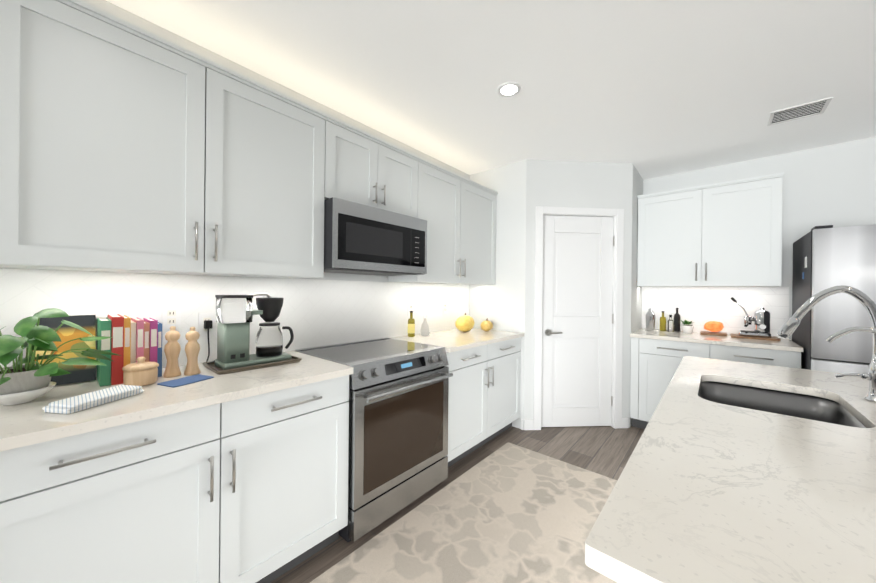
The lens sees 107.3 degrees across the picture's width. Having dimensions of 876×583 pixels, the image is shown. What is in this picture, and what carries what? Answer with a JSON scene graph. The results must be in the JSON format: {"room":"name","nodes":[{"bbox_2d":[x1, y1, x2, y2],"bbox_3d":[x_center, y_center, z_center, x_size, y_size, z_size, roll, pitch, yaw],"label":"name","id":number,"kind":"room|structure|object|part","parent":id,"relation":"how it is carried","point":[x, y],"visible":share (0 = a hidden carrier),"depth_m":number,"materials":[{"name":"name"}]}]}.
{"room":"kitchen","nodes":[
{"label":"kitchen","id":0,"kind":"room"},
{"bbox_2d":[10,0,469,350],"bbox_3d":[-1.362,0.009,1.607,0.120,2.550,7.920,1,0,41],"label":"wall","id":1,"kind":"structure","parent":0,"point":[104,5],"depth_m":1.91,"materials":[{"name":"paint"}]},
{"bbox_2d":[0,0,327,278],"bbox_3d":[-1.136,-0.546,1.511,0.333,0.924,1.124,1,0,41],"label":"upper cabinet","id":2,"kind":"object","parent":1,"relation":"attached to","point":[127,147],"depth_m":1.25,"materials":[{"name":"white paint"}]},
{"bbox_2d":[0,268,468,376],"bbox_3d":[-1.168,0.144,1.735,0.008,0.453,4.569,1,0,41],"label":"backsplash","id":3,"kind":"structure","parent":1,"relation":"attached to","point":[315,313],"depth_m":1.82,"materials":[{"name":"tile"}]},
{"bbox_2d":[162,305,180,329],"bbox_3d":[-1.300,0.126,1.573,0.006,0.116,0.072,1,0,41],"label":"electrical outlet","id":4,"kind":"object","parent":3,"relation":"attached to","point":[171,315],"depth_m":1.57,"materials":[{"name":"white plastic"}]},
{"bbox_2d":[198,313,214,335],"bbox_3d":[-1.205,0.170,1.682,0.006,0.116,0.072,1,0,41],"label":"electrical outlet","id":5,"kind":"object","parent":3,"relation":"attached to","point":[203,317],"depth_m":1.68,"materials":[{"name":"white plastic"}]},
{"bbox_2d":[408,302,413,315],"bbox_3d":[-0.236,0.155,2.801,0.006,0.116,0.072,1,0,41],"label":"electrical outlet","id":6,"kind":"object","parent":3,"relation":"attached to","point":[410,305],"depth_m":2.79,"materials":[{"name":"white plastic"}]},
{"bbox_2d":[328,114,419,218],"bbox_3d":[-0.520,-0.768,2.219,0.333,0.470,0.749,1,0,41],"label":"upper cabinet","id":7,"kind":"object","parent":1,"relation":"attached to","point":[364,168],"depth_m":2.07,"materials":[{"name":"white paint"}]},
{"bbox_2d":[324,197,426,275],"bbox_3d":[-0.485,-0.322,2.186,0.435,0.395,0.744,1,0,41],"label":"microwave","id":8,"kind":"object","parent":7,"relation":"attached to","point":[363,239],"visible":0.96,"depth_m":1.96,"materials":[{"name":"grey metal"}]},
{"bbox_2d":[388,157,467,283],"bbox_3d":[-0.083,-0.537,2.727,0.333,0.924,0.591,1,0,41],"label":"upper cabinet","id":9,"kind":"object","parent":1,"relation":"attached to","point":[443,192],"depth_m":2.63,"materials":[{"name":"white paint"}]},
{"bbox_2d":[460,179,497,284],"bbox_3d":[0.240,-0.534,3.100,0.333,0.924,0.662,1,0,41],"label":"upper cabinet","id":10,"kind":"object","parent":1,"relation":"attached to","point":[481,199],"depth_m":3.06,"materials":[{"name":"white paint"}]},
{"bbox_2d":[270,426,644,582],"bbox_3d":[0.710,1.339,-0.198,5.640,0.060,7.920,1,0,41],"label":"floor","id":11,"kind":"structure","parent":0,"point":[606,451],"depth_m":2.57,"materials":[{"name":"brown wood"}]},
{"bbox_2d":[0,375,348,582],"bbox_3d":[-1.087,0.847,1.370,0.618,0.882,1.225,1,0,41],"label":"base cabinet","id":12,"kind":"object","parent":11,"relation":"on","point":[252,489],"visible":0.96,"depth_m":1.12,"materials":[{"name":"white paint"}]},
{"bbox_2d":[0,351,352,451],"bbox_3d":[-1.544,0.385,0.809,0.653,0.032,2.679,1,0,41],"label":"countertop","id":13,"kind":"structure","parent":12,"relation":"on","point":[27,423],"depth_m":1.14,"materials":[{"name":"stone"}]},
{"bbox_2d":[0,381,55,405],"bbox_3d":[-1.398,0.345,1.074,0.164,0.048,0.164,1,0,41],"label":"bowl","id":14,"kind":"object","parent":13,"relation":"on","point":[19,395],"depth_m":1.04,"materials":[{"name":"white ceramic"}]},
{"bbox_2d":[0,364,50,394],"bbox_3d":[-1.398,0.304,1.074,0.154,0.094,0.154,1,0,41],"label":"plant pot","id":15,"kind":"object","parent":14,"relation":"in","point":[23,381],"depth_m":1.05,"materials":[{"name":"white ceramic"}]},
{"bbox_2d":[0,308,120,405],"bbox_3d":[-1.357,0.213,1.058,0.283,0.313,0.456,1,0,41],"label":"pothos plant","id":16,"kind":"object","parent":13,"relation":"on","point":[28,381],"visible":1,"depth_m":1.06,"materials":[{"name":"green plant"}]},
{"bbox_2d":[33,315,95,385],"bbox_3d":[-1.494,0.233,1.282,0.084,0.270,0.179,1,0,41],"label":"cookbook","id":17,"kind":"object","parent":13,"relation":"on","point":[78,373],"visible":0.48,"depth_m":1.29,"materials":[{"name":"black"}]},
{"bbox_2d":[42,385,143,413],"bbox_3d":[-1.145,0.358,1.089,0.110,0.027,0.231,1,0,9],"label":"striped towel","id":18,"kind":"object","parent":13,"relation":"on","point":[70,405],"visible":1,"depth_m":1.05,"materials":[{"name":"white fabric"}]},
{"bbox_2d":[97,314,161,386],"bbox_3d":[-1.325,0.235,1.387,0.206,0.268,0.188,1,0,41],"label":"books","id":19,"kind":"object","parent":13,"relation":"on","point":[132,340],"visible":0.69,"depth_m":1.31,"materials":[{"name":"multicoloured paper"}]},
{"bbox_2d":[122,357,158,385],"bbox_3d":[-1.187,0.314,1.287,0.108,0.107,0.108,1,0,41],"label":"jar","id":20,"kind":"object","parent":13,"relation":"on","point":[141,372],"visible":0.98,"depth_m":1.26,"materials":[{"name":"brown wood"}]},
{"bbox_2d":[163,326,180,377],"bbox_3d":[-1.167,0.261,1.416,0.062,0.219,0.062,1,0,41],"label":"pepper mill","id":21,"kind":"object","parent":13,"relation":"on","point":[172,349],"visible":1,"depth_m":1.40,"materials":[{"name":"brown wood"}]},
{"bbox_2d":[157,374,213,386],"bbox_3d":[-1.047,0.370,1.342,0.110,0.004,0.160,1,0,21],"label":"kitchen towel","id":22,"kind":"object","parent":13,"relation":"on","point":[185,380],"visible":0.98,"depth_m":1.33,"materials":[{"name":"blue fabric"}]},
{"bbox_2d":[184,327,200,374],"bbox_3d":[-1.108,0.265,1.454,0.060,0.212,0.060,1,0,41],"label":"pepper mill","id":23,"kind":"object","parent":13,"relation":"on","point":[192,346],"visible":1,"depth_m":1.44,"materials":[{"name":"brown wood"}]},
{"bbox_2d":[203,293,301,374],"bbox_3d":[-0.977,0.190,1.689,0.330,0.365,0.380,1,0,41],"label":"coffee maker","id":24,"kind":"object","parent":13,"relation":"on","point":[234,315],"visible":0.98,"depth_m":1.58,"materials":[{"name":"green metal"}]},
{"bbox_3d":[-1.149,0.257,1.627,0.152,0.211,0.038,1,0,41],"label":"cord","id":25,"kind":"part","parent":24,"relation":"part of","materials":[{"name":"black plastic"}]},
{"bbox_2d":[203,355,301,374],"bbox_3d":[-0.948,0.364,1.663,0.250,0.018,0.380,1,0,41],"label":"tray","id":26,"kind":"object","parent":13,"relation":"on","point":[218,367],"depth_m":1.58,"materials":[{"name":"brown metal"}]},
{"bbox_2d":[295,337,452,541],"bbox_3d":[-0.393,0.832,2.087,0.708,0.922,0.754,1,0,41],"label":"range","id":27,"kind":"object","parent":11,"relation":"on","point":[398,428],"visible":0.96,"depth_m":1.84,"materials":[{"name":"grey metal"}]},
{"bbox_3d":[-0.158,0.482,1.886,0.095,0.149,0.674,1,0,41],"label":"handle","id":28,"kind":"part","parent":27,"relation":"part of","materials":[{"name":"silver metal"}]},
{"bbox_2d":[310,442,617,582],"bbox_3d":[-0.124,1.293,1.008,1.210,0.008,3.610,1,0,41],"label":"rug","id":29,"kind":"object","parent":11,"relation":"on","point":[508,512],"visible":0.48,"depth_m":1.73,"materials":[{"name":"beige fabric"}]},
{"bbox_2d":[446,337,520,466],"bbox_3d":[0.198,0.858,2.824,0.656,0.882,1.120,1,0,41],"label":"base cabinet","id":30,"kind":"object","parent":11,"relation":"on","point":[484,395],"visible":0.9,"depth_m":2.56,"materials":[{"name":"white paint"}]},
{"bbox_2d":[391,328,524,352],"bbox_3d":[0.202,0.400,2.824,0.653,0.032,1.122,1,0,41],"label":"countertop","id":31,"kind":"structure","parent":30,"relation":"on","point":[452,340],"depth_m":2.66,"materials":[{"name":"stone"}]},
{"bbox_2d":[408,311,414,336],"bbox_3d":[-0.224,0.271,2.703,0.061,0.215,0.061,1,0,41],"label":"oil bottle","id":32,"kind":"object","parent":31,"relation":"on","point":[411,326],"visible":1,"depth_m":2.68,"materials":[{"name":"yellow glass"}]},
{"bbox_2d":[421,314,428,335],"bbox_3d":[-0.111,0.287,2.764,0.076,0.186,0.076,1,0,41],"label":"ceramic bottle","id":33,"kind":"object","parent":31,"relation":"on","point":[424,328],"visible":1,"depth_m":2.74,"materials":[{"name":"grey ceramic"}]},
{"bbox_2d":[455,313,492,331],"bbox_3d":[0.328,0.295,3.095,0.284,0.177,0.402,1,0,41],"label":"squash","id":34,"kind":"object","parent":31,"relation":"on","point":[464,323],"visible":1,"depth_m":3.01,"materials":[{"name":"yellow food"}]},
{"bbox_2d":[630,337,800,428],"bbox_3d":[2.445,0.880,2.947,1.095,0.882,0.656,1,0,41],"label":"base cabinet","id":35,"kind":"object","parent":11,"relation":"on","point":[655,363],"visible":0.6,"depth_m":2.92,"materials":[{"name":"white paint"}]},
{"bbox_2d":[630,328,802,351],"bbox_3d":[2.452,0.422,2.946,1.100,0.032,0.653,1,0,41],"label":"countertop","id":36,"kind":"structure","parent":35,"relation":"on","point":[785,344],"depth_m":2.73,"materials":[{"name":"stone"}]},
{"bbox_2d":[646,308,654,330],"bbox_3d":[2.211,0.288,3.352,0.086,0.228,0.086,1,0,41],"label":"cocktail shaker","id":37,"kind":"object","parent":36,"relation":"on","point":[650,319],"visible":1,"depth_m":3.32,"materials":[{"name":"silver metal"}]},
{"bbox_2d":[660,311,665,330],"bbox_3d":[2.326,0.304,3.332,0.056,0.200,0.055,1,0,41],"label":"bottle","id":38,"kind":"object","parent":36,"relation":"on","point":[662,323],"visible":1,"depth_m":3.31,"materials":[{"name":"yellow glass"}]},
{"bbox_2d":[667,315,673,331],"bbox_3d":[2.333,0.319,3.233,0.050,0.170,0.049,1,0,41],"label":"bottle","id":39,"kind":"object","parent":36,"relation":"on","point":[670,323],"visible":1,"depth_m":3.22,"materials":[{"name":"clear glass"}]},
{"bbox_2d":[674,308,679,331],"bbox_3d":[2.436,0.285,3.283,0.056,0.240,0.055,1,0,41],"label":"bottle","id":40,"kind":"object","parent":36,"relation":"on","point":[677,322],"visible":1,"depth_m":3.26,"materials":[{"name":"black glass"}]},
{"bbox_2d":[679,319,693,333],"bbox_3d":[2.422,0.338,3.137,0.144,0.134,0.148,1,0,41],"label":"plant","id":41,"kind":"object","parent":36,"relation":"on","point":[687,329],"visible":1,"depth_m":3.11,"materials":[{"name":"green plant"}]},
{"bbox_2d":[700,321,726,335],"bbox_3d":[2.595,0.343,3.032,0.190,0.128,0.130,1,0,41],"label":"salt lamp","id":42,"kind":"object","parent":36,"relation":"on","point":[714,327],"visible":1,"depth_m":3.00,"materials":[{"name":"orange stone"}]},
{"bbox_2d":[730,297,779,340],"bbox_3d":[2.789,0.230,2.849,0.309,0.359,0.300,1,0,41],"label":"espresso machine","id":43,"kind":"object","parent":36,"relation":"on","point":[761,320],"visible":1,"depth_m":2.79,"materials":[{"name":"silver metal"}]},
{"bbox_2d":[585,356,875,582],"bbox_3d":[1.290,0.855,0.884,1.110,0.915,1.990,1,0,41],"label":"kitchen island","id":44,"kind":"object","parent":11,"relation":"on","point":[737,472],"visible":1,"depth_m":0.65,"materials":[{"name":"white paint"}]},
{"bbox_2d":[699,381,865,427],"bbox_3d":[1.270,0.537,1.238,0.460,0.212,0.565,1,0,41],"label":"sink","id":45,"kind":"object","parent":44,"relation":"in","point":[778,400],"depth_m":1.39,"materials":[{"name":"silver metal"}]},
{"bbox_2d":[777,285,875,401],"bbox_3d":[1.519,0.188,1.246,0.286,0.422,0.060,1,0,41],"label":"faucet","id":46,"kind":"object","parent":44,"relation":"on","point":[787,329],"visible":0.98,"depth_m":1.21,"materials":[{"name":"silver metal"}]},
{"bbox_2d":[826,327,875,342],"bbox_3d":[1.394,0.257,1.049,0.171,0.282,0.066,1,0,41],"label":"filter faucet","id":47,"kind":"object","parent":44,"relation":"on","point":[833,337],"visible":1,"depth_m":1.08,"materials":[{"name":"silver metal"}]},
{"bbox_2d":[792,224,875,373],"bbox_3d":[3.152,0.444,2.160,0.964,1.772,0.867,1,0,41],"label":"refrigerator","id":48,"kind":"object","parent":11,"relation":"on","point":[826,257],"visible":0.58,"depth_m":2.13,"materials":[{"name":"grey metal"}]},
{"bbox_2d":[106,0,875,179],"bbox_3d":[0.737,-1.271,-0.202,5.640,0.060,7.920,1,0,41],"label":"ceiling","id":49,"kind":"structure","parent":0,"point":[648,89],"depth_m":1.80,"materials":[{"name":"paint"}]},
{"bbox_2d":[497,82,520,96],"bbox_3d":[0.438,-1.245,1.988,0.143,0.006,0.143,1,0,35],"label":"recessed light","id":50,"kind":"object","parent":49,"relation":"in","point":[508,89],"visible":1,"depth_m":1.96,"materials":[{"name":"white paint"}]},
{"bbox_2d":[767,97,832,125],"bbox_3d":[2.457,-1.224,2.204,0.270,0.006,0.230,1,0,41],"label":"ceiling vent","id":51,"kind":"object","parent":49,"relation":"in","point":[817,107],"visible":0.98,"depth_m":2.19,"materials":[{"name":"white metal"}]},
{"bbox_2d":[469,159,642,429],"bbox_3d":[1.285,0.034,3.504,1.393,2.550,1.342,1,0,41],"label":"wall","id":52,"kind":"structure","parent":0,"point":[531,193],"depth_m":3.09,"materials":[{"name":"paint"}]},
{"bbox_3d":[1.322,1.260,3.068,0.733,0.100,0.733,1,0,41],"label":"baseboard pantry","id":53,"kind":"part","parent":52,"relation":"part of","materials":[{"name":"white paint"}]},
{"bbox_2d":[541,215,613,426],"bbox_3d":[1.347,0.288,3.112,0.727,2.027,0.053,1,0,-4],"label":"pantry door","id":54,"kind":"structure","parent":52,"relation":"in","point":[577,313],"depth_m":3.11,"materials":[{"name":"white paint"}]},
{"bbox_2d":[545,329,561,335],"bbox_3d":[1.094,0.392,3.055,0.143,0.064,0.096,1,0,41],"label":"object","id":55,"kind":"structure","parent":54,"relation":"attached to","point":[548,332],"depth_m":3.07,"materials":[{"name":"silver metal"}]},
{"bbox_3d":[1.696,0.288,3.124,0.019,1.646,0.019,1,0,41],"label":"pantry door hinges","id":56,"kind":"part","parent":54,"relation":"part of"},
{"bbox_3d":[1.341,0.257,3.083,0.644,2.106,0.644,1,0,41],"label":"trim door casing","id":57,"kind":"part","parent":52,"relation":"part of","materials":[{"name":"white paint"}]},
{"bbox_2d":[643,137,875,339],"bbox_3d":[3.277,0.055,2.747,5.400,2.550,0.120,1,0,41],"label":"wall","id":58,"kind":"structure","parent":0,"point":[834,184],"depth_m":2.75,"materials":[{"name":"paint"}]},
{"bbox_2d":[637,172,783,286],"bbox_3d":[2.524,-0.510,3.077,1.029,0.925,0.370,1,0,41],"label":"upper cabinet","id":59,"kind":"object","parent":58,"relation":"attached to","point":[725,234],"visible":1,"depth_m":2.91,"materials":[{"name":"white paint"}]},
{"bbox_2d":[642,287,788,337],"bbox_3d":[2.666,0.181,3.191,1.104,0.453,0.008,1,0,41],"label":"backsplash","id":60,"kind":"structure","parent":58,"relation":"attached to","point":[699,307],"depth_m":3.13,"materials":[{"name":"tile"}]},
{"bbox_2d":[662,303,670,313],"bbox_3d":[2.414,0.181,3.401,0.072,0.116,0.004,1,0,41],"label":"electrical outlet","id":61,"kind":"object","parent":60,"relation":"attached to","point":[666,307],"depth_m":3.40,"materials":[{"name":"white plastic"}]},
{"bbox_2d":[752,305,762,316],"bbox_3d":[2.928,0.187,2.956,0.072,0.116,0.004,1,0,41],"label":"electrical outlet","id":62,"kind":"object","parent":60,"relation":"attached to","point":[754,307],"depth_m":2.96,"materials":[{"name":"white plastic"}]}
]}

